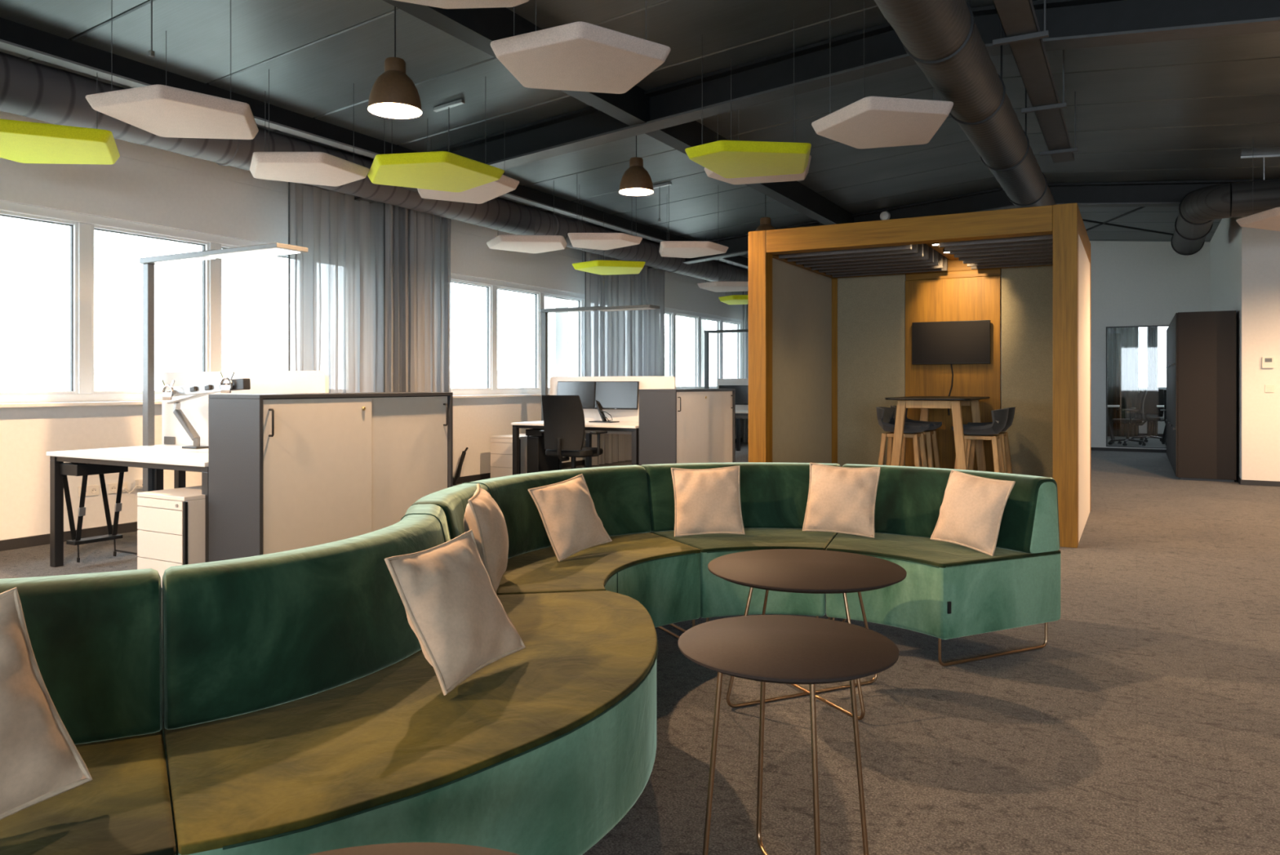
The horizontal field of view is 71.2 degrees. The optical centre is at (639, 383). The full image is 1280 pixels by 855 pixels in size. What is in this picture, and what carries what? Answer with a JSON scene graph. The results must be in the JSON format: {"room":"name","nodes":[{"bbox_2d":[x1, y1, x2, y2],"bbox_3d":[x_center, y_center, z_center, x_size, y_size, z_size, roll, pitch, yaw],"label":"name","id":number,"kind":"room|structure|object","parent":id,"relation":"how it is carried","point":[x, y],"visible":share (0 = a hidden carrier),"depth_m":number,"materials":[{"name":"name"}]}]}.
{"room":"open-plan office","nodes":[
{"label":"open-plan office","id":0,"kind":"room"},
{"bbox_2d":[0,111,742,540],"bbox_3d":[-1.611,-0.420,11.765,0.250,3.440,29.000,0,0,29],"label":"wall","id":1,"kind":"structure","parent":0,"point":[146,184],"depth_m":7.29,"materials":[{"name":"paint"}]},
{"bbox_2d":[0,200,288,403],"bbox_3d":[-5.509,-0.578,4.642,0.100,1.435,10.560,0,0,29],"label":"window","id":2,"kind":"structure","parent":1,"relation":"in","point":[82,226],"depth_m":6.86,"materials":[{"name":"white plastic"}]},
{"bbox_2d":[0,393,550,407],"bbox_3d":[-2.992,0.154,8.912,0.210,0.028,22.670,0,0,29],"label":"sill","id":3,"kind":"structure","parent":1,"relation":"attached to","point":[157,402],"depth_m":6.74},
{"bbox_2d":[0,437,742,551],"bbox_3d":[-3.034,1.143,8.935,0.014,0.075,22.670,0,0,29],"label":"baseboard","id":4,"kind":"structure","parent":1,"relation":"attached to","point":[39,540],"depth_m":6.82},
{"bbox_2d":[450,272,585,395],"bbox_3d":[-1.352,-0.578,12.119,0.100,1.435,5.830,0,0,29],"label":"window","id":5,"kind":"structure","parent":1,"relation":"in","point":[491,286],"depth_m":11.54,"materials":[{"name":"white plastic"}]},
{"bbox_2d":[664,307,742,388],"bbox_3d":[1.122,-0.578,16.567,0.100,1.435,3.750,0,0,29],"label":"window","id":6,"kind":"structure","parent":1,"relation":"in","point":[673,313],"depth_m":16.41,"materials":[{"name":"white plastic"}]},
{"bbox_2d":[0,435,1279,854],"bbox_3d":[4.568,1.240,8.216,14.400,0.120,29.200,0,0,29],"label":"floor","id":7,"kind":"structure","parent":0,"point":[1146,721],"depth_m":3.10,"materials":[{"name":"carpet"}]},
{"bbox_2d":[0,568,175,854],"bbox_3d":[-1.230,0.799,1.662,0.834,0.762,0.787,0,0,-13],"label":"module","id":8,"kind":"object","parent":7,"relation":"on","point":[95,637],"visible":0.82,"depth_m":1.85,"materials":[{"name":"green fabric"}]},
{"bbox_2d":[0,586,93,819],"bbox_3d":[-1.141,0.564,1.434,0.187,0.398,0.424,0,0,36],"label":"cushion","id":9,"kind":"object","parent":8,"relation":"on","point":[40,761],"visible":1,"depth_m":1.52,"materials":[{"name":"beige fabric"}]},
{"bbox_2d":[46,444,208,567],"bbox_3d":[-2.931,0.810,5.697,1.600,0.740,0.780,0,0,29],"label":"desk","id":10,"kind":"object","parent":7,"relation":"on","point":[158,458],"visible":0.59,"depth_m":5.74,"materials":[{"name":"white laminate"}]},
{"bbox_2d":[59,462,128,562],"bbox_3d":[-3.584,0.823,5.860,0.220,0.655,0.330,0,0,29],"label":"stool","id":11,"kind":"object","parent":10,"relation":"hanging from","point":[73,468],"visible":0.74,"depth_m":5.79,"materials":[{"name":"black plastic"}]},
{"bbox_2d":[160,371,250,448],"bbox_3d":[-2.836,0.183,5.879,0.974,0.514,0.259,0,0,29],"label":"bracket","id":12,"kind":"object","parent":10,"relation":"on","point":[188,392],"visible":0.98,"depth_m":5.88,"materials":[{"name":"silver metal"}]},
{"bbox_2d":[161,370,328,445],"bbox_3d":[-2.719,0.256,6.058,1.684,0.680,0.040,0,0,29],"label":"divider","id":13,"kind":"object","parent":10,"relation":"attached to","point":[196,410],"visible":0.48,"depth_m":6.22,"materials":[{"name":"fabric"}]},
{"bbox_2d":[137,485,204,587],"bbox_3d":[-2.542,0.901,5.243,0.432,0.558,0.586,0,0,29],"label":"drawer pedestal","id":14,"kind":"object","parent":7,"relation":"on","point":[171,522],"visible":0.49,"depth_m":4.98,"materials":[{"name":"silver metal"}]},
{"bbox_2d":[115,242,307,554],"bbox_3d":[-2.901,0.145,6.029,1.630,2.070,0.320,0,0,29],"label":"floor lamp","id":15,"kind":"object","parent":7,"relation":"on","point":[276,248],"visible":0.66,"depth_m":6.33,"materials":[{"name":"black metal"}]},
{"bbox_2d":[155,256,215,264],"bbox_3d":[-3.141,-0.847,6.163,0.580,0.006,0.060,0,0,29],"label":"diffuser","id":16,"kind":"object","parent":15,"relation":"attached to","point":[166,260],"depth_m":6.15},
{"bbox_2d":[208,248,300,259],"bbox_3d":[-2.512,-0.839,5.813,0.660,0.006,0.180,0,0,29],"label":"diffuser","id":17,"kind":"object","parent":15,"relation":"attached to","point":[268,251],"depth_m":5.79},
{"bbox_2d":[208,391,453,561],"bbox_3d":[-1.817,0.620,5.497,0.454,1.120,1.530,0,0,29],"label":"sideboard","id":18,"kind":"object","parent":7,"relation":"on","point":[286,471],"visible":0.73,"depth_m":5.07,"materials":[{"name":"beige laminate"}]},
{"bbox_2d":[161,503,657,854],"bbox_3d":[-0.503,0.797,2.350,1.023,0.765,1.880,0,0,16],"label":"module","id":19,"kind":"object","parent":7,"relation":"on","point":[304,712],"visible":0.92,"depth_m":2.00,"materials":[{"name":"green fabric"}]},
{"bbox_2d":[384,529,525,695],"bbox_3d":[-0.472,0.569,2.290,0.194,0.328,0.367,0,0,25],"label":"cushion","id":20,"kind":"object","parent":19,"relation":"on","point":[460,624],"visible":1,"depth_m":2.21,"materials":[{"name":"beige fabric"}]},
{"bbox_2d":[463,483,508,595],"bbox_3d":[-0.566,0.566,3.288,0.163,0.359,0.365,0,0,-8],"label":"cushion","id":21,"kind":"object","parent":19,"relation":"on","point":[483,516],"visible":0.84,"depth_m":3.17,"materials":[{"name":"beige fabric"}]},
{"bbox_2d":[307,841,519,854],"bbox_3d":[-0.333,0.936,0.986,0.736,0.487,0.736,0,0,9],"label":"coffee table","id":22,"kind":"object","parent":7,"relation":"on","point":[415,847],"visible":1,"depth_m":1.33,"materials":[{"name":"wood"}]},
{"bbox_2d":[490,433,527,478],"bbox_3d":[-1.454,0.901,10.770,0.432,0.558,0.586,0,0,29],"label":"drawer pedestal","id":23,"kind":"object","parent":7,"relation":"on","point":[501,446],"visible":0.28,"depth_m":10.53,"materials":[{"name":"silver metal"}]},
{"bbox_2d":[410,464,700,638],"bbox_3d":[-0.305,0.798,3.809,0.865,0.765,1.725,0,0,29],"label":"module","id":24,"kind":"object","parent":7,"relation":"on","point":[663,574],"visible":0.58,"depth_m":3.91,"materials":[{"name":"green fabric"}]},
{"bbox_2d":[528,473,612,561],"bbox_3d":[-0.301,0.576,3.887,0.177,0.337,0.363,0,0,39],"label":"cushion","id":25,"kind":"object","parent":24,"relation":"on","point":[572,524],"visible":1,"depth_m":3.82,"materials":[{"name":"beige fabric"}]},
{"bbox_2d":[539,395,607,468],"bbox_3d":[-0.700,0.650,9.380,0.680,1.060,0.679,0,0,25],"label":"office chair","id":26,"kind":"object","parent":7,"relation":"on","point":[564,425],"visible":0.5,"depth_m":9.13,"materials":[{"name":"fabric"}]},
{"bbox_2d":[511,420,639,475],"bbox_3d":[-0.557,0.810,9.966,1.600,0.740,0.780,0,0,29],"label":"desk","id":27,"kind":"object","parent":7,"relation":"on","point":[633,427],"visible":0.44,"depth_m":9.65,"materials":[{"name":"white laminate"}]},
{"bbox_2d":[525,428,544,445],"bbox_3d":[-1.111,0.823,10.143,0.220,0.655,0.330,0,0,29],"label":"holder","id":28,"kind":"object","parent":27,"relation":"hanging from","point":[530,432],"visible":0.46,"depth_m":10.00,"materials":[{"name":"black plastic"}]},
{"bbox_2d":[527,435,557,472],"bbox_3d":[-1.107,0.803,10.152,0.160,0.416,0.390,0,0,29],"label":"computer tower","id":29,"kind":"object","parent":28,"relation":"attached to","point":[537,460],"visible":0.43,"depth_m":10.00,"materials":[{"name":"black plastic"}]},
{"bbox_2d":[588,400,619,422],"bbox_3d":[-0.496,0.280,10.232,0.550,0.320,0.263,0,0,29],"label":"monitor stand","id":30,"kind":"object","parent":27,"relation":"on","point":[603,417],"visible":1,"depth_m":10.14,"materials":[{"name":"black metal"}]},
{"bbox_2d":[556,381,595,408],"bbox_3d":[-0.745,0.135,10.460,0.545,0.320,0.058,0,0,32],"label":"monitor","id":31,"kind":"object","parent":30,"relation":"attached to","point":[585,390],"visible":0.66,"depth_m":10.40,"materials":[{"name":"black plastic"}]},
{"bbox_2d":[594,381,639,409],"bbox_3d":[-0.265,0.136,10.198,0.540,0.320,0.065,0,0,24],"label":"monitor","id":32,"kind":"object","parent":30,"relation":"attached to","point":[624,395],"visible":1,"depth_m":10.18,"materials":[{"name":"black plastic"}]},
{"bbox_2d":[550,376,675,434],"bbox_3d":[-0.345,0.256,10.328,1.684,0.680,0.040,0,0,29],"label":"divider","id":33,"kind":"object","parent":27,"relation":"attached to","point":[645,382],"visible":0.29,"depth_m":10.26,"materials":[{"name":"fabric"}]},
{"bbox_2d":[540,304,659,420],"bbox_3d":[-0.544,0.145,10.371,1.630,2.070,0.320,0,0,29],"label":"floor lamp","id":34,"kind":"object","parent":7,"relation":"on","point":[544,312],"visible":0.63,"depth_m":10.67,"materials":[{"name":"black metal"}]},
{"bbox_2d":[639,388,735,465],"bbox_3d":[0.557,0.620,9.767,0.454,1.120,1.530,0,0,29],"label":"sideboard","id":35,"kind":"object","parent":7,"relation":"on","point":[677,425],"visible":0.7,"depth_m":9.24,"materials":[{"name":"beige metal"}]},
{"bbox_2d":[704,328,748,388],"bbox_3d":[1.723,0.145,14.717,1.630,2.070,0.320,0,0,29],"label":"floor lamp","id":36,"kind":"object","parent":7,"relation":"on","point":[706,332],"visible":0.42,"depth_m":15.02,"materials":[{"name":"black metal"}]},
{"bbox_2d":[640,462,840,631],"bbox_3d":[0.537,0.799,4.411,1.086,0.762,0.761,0,0,-3],"label":"module","id":37,"kind":"object","parent":7,"relation":"on","point":[774,495],"visible":0.5,"depth_m":4.48,"materials":[{"name":"green fabric"}]},
{"bbox_2d":[671,465,745,537],"bbox_3d":[0.330,0.573,4.373,0.352,0.333,0.159,0,0,-1],"label":"cushion","id":38,"kind":"object","parent":37,"relation":"on","point":[707,500],"visible":1,"depth_m":4.32,"materials":[{"name":"beige fabric"}]},
{"bbox_2d":[735,409,748,415],"bbox_3d":[1.816,0.810,14.236,1.600,0.740,0.780,0,0,29],"label":"desk","id":39,"kind":"object","parent":7,"relation":"on","point":[738,412],"visible":0.02,"depth_m":13.96,"materials":[{"name":"white laminate"}]},
{"bbox_2d":[716,378,748,418],"bbox_3d":[2.029,0.256,14.597,1.684,0.680,0.040,0,0,29],"label":"divider","id":40,"kind":"object","parent":39,"relation":"attached to","point":[719,381],"visible":0.11,"depth_m":14.82,"materials":[{"name":"fabric"}]},
{"bbox_2d":[718,385,748,404],"bbox_3d":[1.553,0.190,14.729,0.545,0.320,0.044,0,0,29],"label":"monitor","id":41,"kind":"object","parent":39,"relation":"on","point":[741,391],"visible":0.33,"depth_m":14.65,"materials":[{"name":"black plastic"}]},
{"bbox_2d":[678,614,899,854],"bbox_3d":[0.338,0.888,2.061,0.500,0.583,0.500,0,0,34],"label":"coffee table","id":42,"kind":"object","parent":7,"relation":"on","point":[788,649],"visible":1,"depth_m":2.02,"materials":[{"name":"wood"}]},
{"bbox_2d":[707,548,906,719],"bbox_3d":[0.625,0.936,3.380,0.736,0.487,0.736,0,0,20],"label":"coffee table","id":43,"kind":"object","parent":7,"relation":"on","point":[784,570],"visible":0.88,"depth_m":3.30,"materials":[{"name":"wood"}]},
{"bbox_2d":[875,406,929,466],"bbox_3d":[2.388,0.698,8.134,0.462,0.966,0.430,0,0,29],"label":"bar stool","id":44,"kind":"object","parent":7,"relation":"on","point":[885,415],"visible":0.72,"depth_m":8.07,"materials":[{"name":"plastic"}]},
{"bbox_2d":[890,405,942,467],"bbox_3d":[2.634,0.698,8.536,0.462,0.966,0.430,0,0,29],"label":"bar stool","id":45,"kind":"object","parent":7,"relation":"on","point":[933,425],"visible":0.31,"depth_m":8.56,"materials":[{"name":"fabric"}]},
{"bbox_2d":[748,202,1090,547],"bbox_3d":[2.559,-0.058,7.969,2.528,2.475,2.183,0,0,29],"label":"booth","id":46,"kind":"object","parent":7,"relation":"on","point":[833,308],"visible":0.92,"depth_m":8.43,"materials":[{"name":"brown wood"}]},
{"bbox_2d":[911,320,990,415],"bbox_3d":[3.046,-0.148,8.755,0.730,0.920,0.072,0,0,29],"label":"television","id":47,"kind":"object","parent":46,"relation":"attached to","point":[948,342],"visible":0.9,"depth_m":8.72,"materials":[{"name":"black plastic"}]},
{"bbox_2d":[884,395,989,471],"bbox_3d":[2.744,0.654,8.188,0.723,1.055,1.260,0,0,29],"label":"table","id":48,"kind":"object","parent":7,"relation":"on","point":[925,403],"visible":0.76,"depth_m":7.84,"materials":[{"name":"brown wood"}]},
{"bbox_2d":[826,463,1060,666],"bbox_3d":[1.343,0.799,4.107,1.050,0.762,0.835,0,0,29],"label":"module","id":49,"kind":"object","parent":7,"relation":"on","point":[948,590],"visible":0.7,"depth_m":3.93,"materials":[{"name":"green fabric"}]},
{"bbox_2d":[802,462,880,537],"bbox_3d":[0.990,0.567,4.384,0.362,0.338,0.171,0,0,23],"label":"cushion","id":50,"kind":"object","parent":49,"relation":"on","point":[841,500],"visible":1,"depth_m":4.33,"materials":[{"name":"beige fabric"}]},
{"bbox_2d":[929,469,1015,555],"bbox_3d":[1.485,0.575,4.018,0.162,0.343,0.363,0,0,-31],"label":"cushion","id":51,"kind":"object","parent":49,"relation":"on","point":[971,509],"visible":1,"depth_m":3.96,"materials":[{"name":"beige fabric"}]},
{"bbox_2d":[951,408,1008,472],"bbox_3d":[2.975,0.698,7.808,0.462,0.966,0.430,0,0,29],"label":"bar stool","id":52,"kind":"object","parent":7,"relation":"on","point":[999,416],"visible":0.42,"depth_m":7.65,"materials":[{"name":"plastic"}]},
{"bbox_2d":[966,407,1015,473],"bbox_3d":[3.203,0.698,8.219,0.462,0.966,0.430,0,0,29],"label":"bar stool","id":53,"kind":"object","parent":7,"relation":"on","point":[1004,435],"visible":0.27,"depth_m":8.24,"materials":[{"name":"fabric"}]},
{"bbox_2d":[1107,389,1148,445],"bbox_3d":[9.347,0.650,17.115,0.679,1.060,0.680,0,0,19],"label":"office chair","id":54,"kind":"object","parent":7,"relation":"on","point":[1140,398],"visible":1,"depth_m":17.02,"materials":[{"name":"fabric"}]},
{"bbox_2d":[1128,389,1165,442],"bbox_3d":[10.350,0.650,18.162,0.680,1.060,0.679,0,0,39],"label":"office chair","id":55,"kind":"object","parent":7,"relation":"on","point":[1153,397],"visible":0.67,"depth_m":18.27,"materials":[{"name":"fabric"}]},
{"bbox_2d":[1168,323,1170,462],"bbox_3d":[8.055,0.155,13.016,0.646,2.050,1.000,0,0,29],"label":"wardrobe","id":56,"kind":"object","parent":7,"relation":"on","point":[1169,326],"visible":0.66,"depth_m":13.12,"materials":[{"name":"wood"}]},
{"bbox_2d":[1170,318,1173,468],"bbox_3d":[7.559,0.155,12.125,0.646,2.050,1.000,0,0,29],"label":"wardrobe","id":57,"kind":"object","parent":7,"relation":"on","point":[1171,322],"visible":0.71,"depth_m":12.21,"materials":[{"name":"wood"}]},
{"bbox_2d":[1173,310,1236,482],"bbox_3d":[7.063,0.155,11.233,0.646,2.050,1.000,0,0,29],"label":"wardrobe","id":58,"kind":"object","parent":7,"relation":"on","point":[1205,342],"visible":1,"depth_m":10.79,"materials":[{"name":"wood"}]},
{"bbox_2d":[0,0,1279,270],"bbox_3d":[4.518,-2.300,8.127,14.600,0.940,29.404,0,0,29],"label":"ceiling","id":59,"kind":"structure","parent":0,"point":[1186,109],"depth_m":7.27,"materials":[{"name":"metal"}]},
{"bbox_2d":[0,119,119,164],"bbox_3d":[-3.730,-1.806,5.539,0.870,0.733,0.884,0,0,-25],"label":"acoustic panel","id":60,"kind":"object","parent":59,"relation":"hanging from","point":[20,141],"visible":0.98,"depth_m":5.38,"materials":[{"name":"fabric"}]},
{"bbox_2d":[85,0,258,139],"bbox_3d":[-2.705,-1.924,5.362,0.847,0.707,0.909,0,0,8],"label":"acoustic panel","id":61,"kind":"object","parent":59,"relation":"hanging from","point":[160,110],"visible":1,"depth_m":5.19,"materials":[{"name":"beige fabric"}]},
{"bbox_2d":[249,69,369,186],"bbox_3d":[-2.412,-1.889,6.557,0.816,0.699,0.804,0,0,-28],"label":"acoustic panel","id":62,"kind":"object","parent":59,"relation":"hanging from","point":[320,168],"visible":1,"depth_m":6.45,"materials":[{"name":"beige fabric"}]},
{"bbox_2d":[0,17,748,268],"bbox_3d":[-2.104,-2.101,8.418,0.120,0.162,22.670,0,0,29],"label":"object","id":63,"kind":"structure","parent":59,"relation":"attached to","point":[16,37],"depth_m":6.85,"materials":[{"name":"metal"}]},
{"bbox_2d":[0,51,748,281],"bbox_3d":[-2.487,-1.920,8.534,0.382,0.382,21.500,0,0,29],"label":"ventilation duct","id":64,"kind":"object","parent":59,"relation":"hanging from","point":[28,88],"visible":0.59,"depth_m":7.25,"materials":[{"name":"metal"}]},
{"bbox_2d":[368,6,422,118],"bbox_3d":[-1.411,-1.964,5.150,0.300,0.788,0.300,0,0,29],"label":"pendant lamp","id":65,"kind":"object","parent":59,"relation":"hanging from","point":[393,94],"visible":1,"depth_m":5.09,"materials":[{"name":"black plastic"}]},
{"bbox_2d":[367,76,504,192],"bbox_3d":[-1.517,-1.925,6.663,0.957,0.770,0.998,0,0,-28],"label":"acoustic panel","id":66,"kind":"object","parent":59,"relation":"hanging from","point":[442,171],"visible":0.96,"depth_m":6.56,"materials":[{"name":"fabric"}]},
{"bbox_2d":[394,0,528,8],"bbox_3d":[-0.879,-2.055,3.619,0.900,0.871,0.526,0,0,-4],"label":"acoustic panel","id":67,"kind":"object","parent":59,"relation":"hanging from","point":[446,4],"visible":1,"depth_m":3.81,"materials":[{"name":"beige fabric"}]},
{"bbox_2d":[417,118,519,204],"bbox_3d":[-1.562,-1.969,7.717,0.854,0.598,1.105,0,0,-33],"label":"acoustic panel","id":68,"kind":"object","parent":59,"relation":"hanging from","point":[482,193],"visible":0.59,"depth_m":7.84,"materials":[{"name":"beige fabric"}]},
{"bbox_2d":[486,180,567,253],"bbox_3d":[-1.222,-1.861,9.970,0.855,0.682,0.989,0,0,-24],"label":"acoustic panel","id":69,"kind":"object","parent":59,"relation":"hanging from","point":[520,243],"visible":0.95,"depth_m":9.72,"materials":[{"name":"beige fabric"}]},
{"bbox_2d":[490,0,670,93],"bbox_3d":[-0.347,-2.057,4.593,0.858,0.874,0.842,0,0,-23],"label":"acoustic panel","id":70,"kind":"object","parent":59,"relation":"hanging from","point":[577,56],"visible":1,"depth_m":4.46,"materials":[{"name":"beige fabric"}]},
{"bbox_2d":[568,184,642,249],"bbox_3d":[-0.468,-1.892,9.717,0.807,0.744,0.810,0,0,-41],"label":"acoustic panel","id":71,"kind":"object","parent":59,"relation":"hanging from","point":[597,241],"visible":0.98,"depth_m":9.55,"materials":[{"name":"beige fabric"}]},
{"bbox_2d":[572,202,645,275],"bbox_3d":[-0.283,-1.800,10.832,0.874,0.860,0.933,0,0,29],"label":"acoustic panel","id":72,"kind":"object","parent":59,"relation":"hanging from","point":[603,267],"visible":0.97,"depth_m":10.62,"materials":[{"name":"fabric"}]},
{"bbox_2d":[382,0,853,225],"bbox_3d":[-0.024,-2.250,7.262,0.160,0.279,22.670,0,0,29],"label":"ceiling beam","id":73,"kind":"structure","parent":59,"relation":"attached to","point":[477,28],"depth_m":6.97,"materials":[{"name":"metal"}]},
{"bbox_2d":[619,135,653,195],"bbox_3d":[-0.032,-2.010,7.798,0.300,0.681,0.300,0,0,29],"label":"pendant lamp","id":74,"kind":"object","parent":59,"relation":"hanging from","point":[636,180],"visible":0.88,"depth_m":7.72,"materials":[{"name":"black plastic"}]},
{"bbox_2d":[658,181,728,257],"bbox_3d":[0.630,-1.916,10.426,0.801,0.792,0.915,0,0,0],"label":"acoustic panel","id":75,"kind":"object","parent":59,"relation":"hanging from","point":[680,249],"visible":1,"depth_m":10.16,"materials":[{"name":"beige fabric"}]},
{"bbox_2d":[697,258,748,292],"bbox_3d":[1.419,-1.837,13.390,0.977,0.835,0.942,0,0,29],"label":"acoustic panel","id":76,"kind":"object","parent":59,"relation":"hanging from","point":[718,286],"visible":0.68,"depth_m":13.16,"materials":[{"name":"beige fabric"}]},
{"bbox_2d":[718,256,748,304],"bbox_3d":[1.733,-1.781,14.518,0.928,0.922,1.010,0,0,2],"label":"acoustic panel","id":77,"kind":"object","parent":59,"relation":"hanging from","point":[733,299],"visible":0.62,"depth_m":14.29,"materials":[{"name":"fabric"}]},
{"bbox_2d":[742,290,748,442],"bbox_3d":[2.270,-0.355,17.960,0.170,3.030,1.060,0,0,29],"label":"curtain","id":78,"kind":"object","parent":59,"relation":"hanging from","point":[745,307],"visible":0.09,"depth_m":17.53,"materials":[{"name":"white fabric"}]},
{"bbox_2d":[684,21,811,177],"bbox_3d":[0.849,-2.037,6.389,0.834,0.933,0.944,0,0,29],"label":"acoustic panel","id":79,"kind":"object","parent":59,"relation":"hanging from","point":[731,158],"visible":1,"depth_m":6.25,"materials":[{"name":"fabric"}]},
{"bbox_2d":[704,95,811,184],"bbox_3d":[0.928,-2.076,7.128,0.837,0.813,0.787,0,0,8],"label":"acoustic panel","id":80,"kind":"object","parent":59,"relation":"hanging from","point":[792,177],"visible":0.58,"depth_m":7.28,"materials":[{"name":"beige fabric"}]},
{"bbox_2d":[354,0,1279,203],"bbox_3d":[3.134,-2.079,5.637,14.000,1.022,0.200,0,0,29],"label":"roof beam","id":81,"kind":"structure","parent":59,"relation":"attached to","point":[1070,24],"depth_m":6.56,"materials":[{"name":"metal"}]},
{"bbox_2d":[288,182,383,392],"bbox_3d":[-2.876,-0.355,8.698,0.059,3.030,1.350,0,0,29],"label":"curtain","id":82,"kind":"object","parent":81,"relation":"hanging from","point":[335,287],"visible":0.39,"depth_m":8.57,"materials":[{"name":"white fabric"}]},
{"bbox_2d":[383,203,451,391],"bbox_3d":[-2.336,-0.355,9.423,0.189,3.030,1.022,0,0,29],"label":"curtain","id":83,"kind":"object","parent":81,"relation":"hanging from","point":[417,244],"visible":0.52,"depth_m":9.28,"materials":[{"name":"white fabric"}]},
{"bbox_2d":[811,0,953,148],"bbox_3d":[1.472,-2.059,5.549,0.798,0.978,0.937,0,0,7],"label":"acoustic panel","id":84,"kind":"object","parent":59,"relation":"hanging from","point":[869,122],"visible":0.99,"depth_m":5.42,"materials":[{"name":"beige fabric"}]},
{"bbox_2d":[648,178,1271,269],"bbox_3d":[6.074,-2.079,10.925,14.000,1.022,0.200,0,0,29],"label":"roof beam","id":85,"kind":"structure","parent":59,"relation":"attached to","point":[1140,193],"depth_m":11.33,"materials":[{"name":"metal"}]},
{"bbox_2d":[583,250,666,466],"bbox_3d":[-0.174,-0.355,13.558,0.180,3.030,2.470,0,0,29],"label":"curtain","id":86,"kind":"object","parent":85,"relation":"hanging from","point":[627,343],"visible":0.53,"depth_m":13.32,"materials":[{"name":"white fabric"}]},
{"bbox_2d":[874,0,1056,208],"bbox_3d":[0.970,-2.078,3.637,0.370,0.785,16.300,0,0,29],"label":"ventilation duct","id":87,"kind":"object","parent":59,"relation":"hanging from","point":[943,37],"visible":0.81,"depth_m":5.22,"materials":[{"name":"metal"}]},
{"bbox_2d":[992,0,1077,163],"bbox_3d":[2.400,-2.241,5.531,0.300,0.512,6.000,0,0,29],"label":"cable tray","id":88,"kind":"object","parent":59,"relation":"hanging from","point":[1018,18],"visible":0.98,"depth_m":5.77,"materials":[{"name":"metal"}]},
{"bbox_2d":[1170,154,1279,255],"bbox_3d":[9.189,-2.047,9.319,6.195,0.645,3.180,0,0,29],"label":"ventilation duct","id":89,"kind":"object","parent":59,"relation":"hanging from","point":[1198,209],"visible":1,"depth_m":9.34,"materials":[{"name":"metal"}]},
{"bbox_2d":[1235,206,1279,231],"bbox_3d":[6.211,-1.946,8.437,0.972,0.852,1.139,0,0,29],"label":"acoustic panel","id":90,"kind":"object","parent":59,"relation":"hanging from","point":[1269,220],"visible":1,"depth_m":8.44,"materials":[{"name":"beige fabric"}]},
{"bbox_2d":[1089,240,1209,448],"bbox_3d":[6.132,-0.820,16.894,8.300,4.000,0.150,0,0,29],"label":"wall","id":91,"kind":"structure","parent":0,"point":[1133,282],"depth_m":15.46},
{"bbox_2d":[1106,324,1168,448],"bbox_3d":[8.760,0.058,15.416,1.270,2.105,0.080,0,0,29],"label":"window","id":92,"kind":"structure","parent":91,"relation":"in","point":[1107,327],"depth_m":15.68,"materials":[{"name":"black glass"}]},
{"bbox_2d":[1138,216,1279,480],"bbox_3d":[9.897,-0.820,14.921,11.200,4.000,10.700,0,0,29],"label":"wall","id":93,"kind":"structure","parent":0,"point":[1245,261],"depth_m":10.35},
{"bbox_2d":[1107,327,1138,435],"bbox_3d":[10.358,-0.195,19.927,1.440,2.710,0.136,0,0,29],"label":"curtain","id":94,"kind":"object","parent":93,"relation":"hanging from","point":[1122,342],"visible":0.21,"depth_m":19.76,"materials":[{"name":"white fabric"}]},
{"bbox_2d":[1146,326,1157,435],"bbox_3d":[11.171,-0.195,19.476,0.300,2.710,0.124,0,0,29],"label":"curtain","id":95,"kind":"object","parent":93,"relation":"hanging from","point":[1152,331],"visible":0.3,"depth_m":19.46,"materials":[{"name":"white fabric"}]},
{"bbox_2d":[1090,447,1279,486],"bbox_3d":[7.327,1.150,13.178,14.000,0.060,5.184,0,0,29],"label":"baseboard","id":96,"kind":"structure","parent":93,"relation":"attached to","point":[1091,448],"depth_m":15.22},
{"label":"outside","id":97,"kind":"structure","parent":0,"visible":0},
{"bbox_2d":[544,296,568,387],"bbox_3d":[-1.255,1.780,13.157,0.260,7.800,0.340,0,0,29],"label":"window pane","id":98,"kind":"structure","parent":97,"point":[557,322],"depth_m":13.01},
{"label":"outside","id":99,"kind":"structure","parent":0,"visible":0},
{"bbox_2d":[686,316,706,386],"bbox_3d":[1.095,1.780,17.383,0.260,7.800,0.350,0,0,29],"label":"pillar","id":100,"kind":"structure","parent":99,"point":[690,321],"depth_m":17.27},
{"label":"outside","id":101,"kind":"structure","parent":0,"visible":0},
{"bbox_3d":[-151.571,5.730,147.198,392.000,0.100,410.000,0,0,29],"label":"ground","id":102,"kind":"structure","parent":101,"visible":0},
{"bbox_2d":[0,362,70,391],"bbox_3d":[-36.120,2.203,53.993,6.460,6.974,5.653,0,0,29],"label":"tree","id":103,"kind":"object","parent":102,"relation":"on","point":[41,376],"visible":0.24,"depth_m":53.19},
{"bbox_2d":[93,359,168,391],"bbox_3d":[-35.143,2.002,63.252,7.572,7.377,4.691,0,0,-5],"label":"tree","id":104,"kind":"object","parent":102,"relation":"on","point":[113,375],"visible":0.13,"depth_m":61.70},
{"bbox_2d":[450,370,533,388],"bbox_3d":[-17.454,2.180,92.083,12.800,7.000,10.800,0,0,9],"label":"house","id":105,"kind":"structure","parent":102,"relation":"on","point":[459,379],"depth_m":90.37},
{"bbox_2d":[664,325,715,386],"bbox_3d":[4.692,-0.460,99.411,8.731,12.292,8.168,0,0,29],"label":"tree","id":106,"kind":"object","parent":102,"relation":"on","point":[681,335],"visible":0.26,"depth_m":96.19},
{"bbox_2d":[664,323,716,365],"bbox_3d":[5.036,-1.086,116.644,10.701,13.541,9.020,0,0,29],"label":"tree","id":107,"kind":"object","parent":102,"relation":"on","point":[713,337],"visible":0.05,"depth_m":114.57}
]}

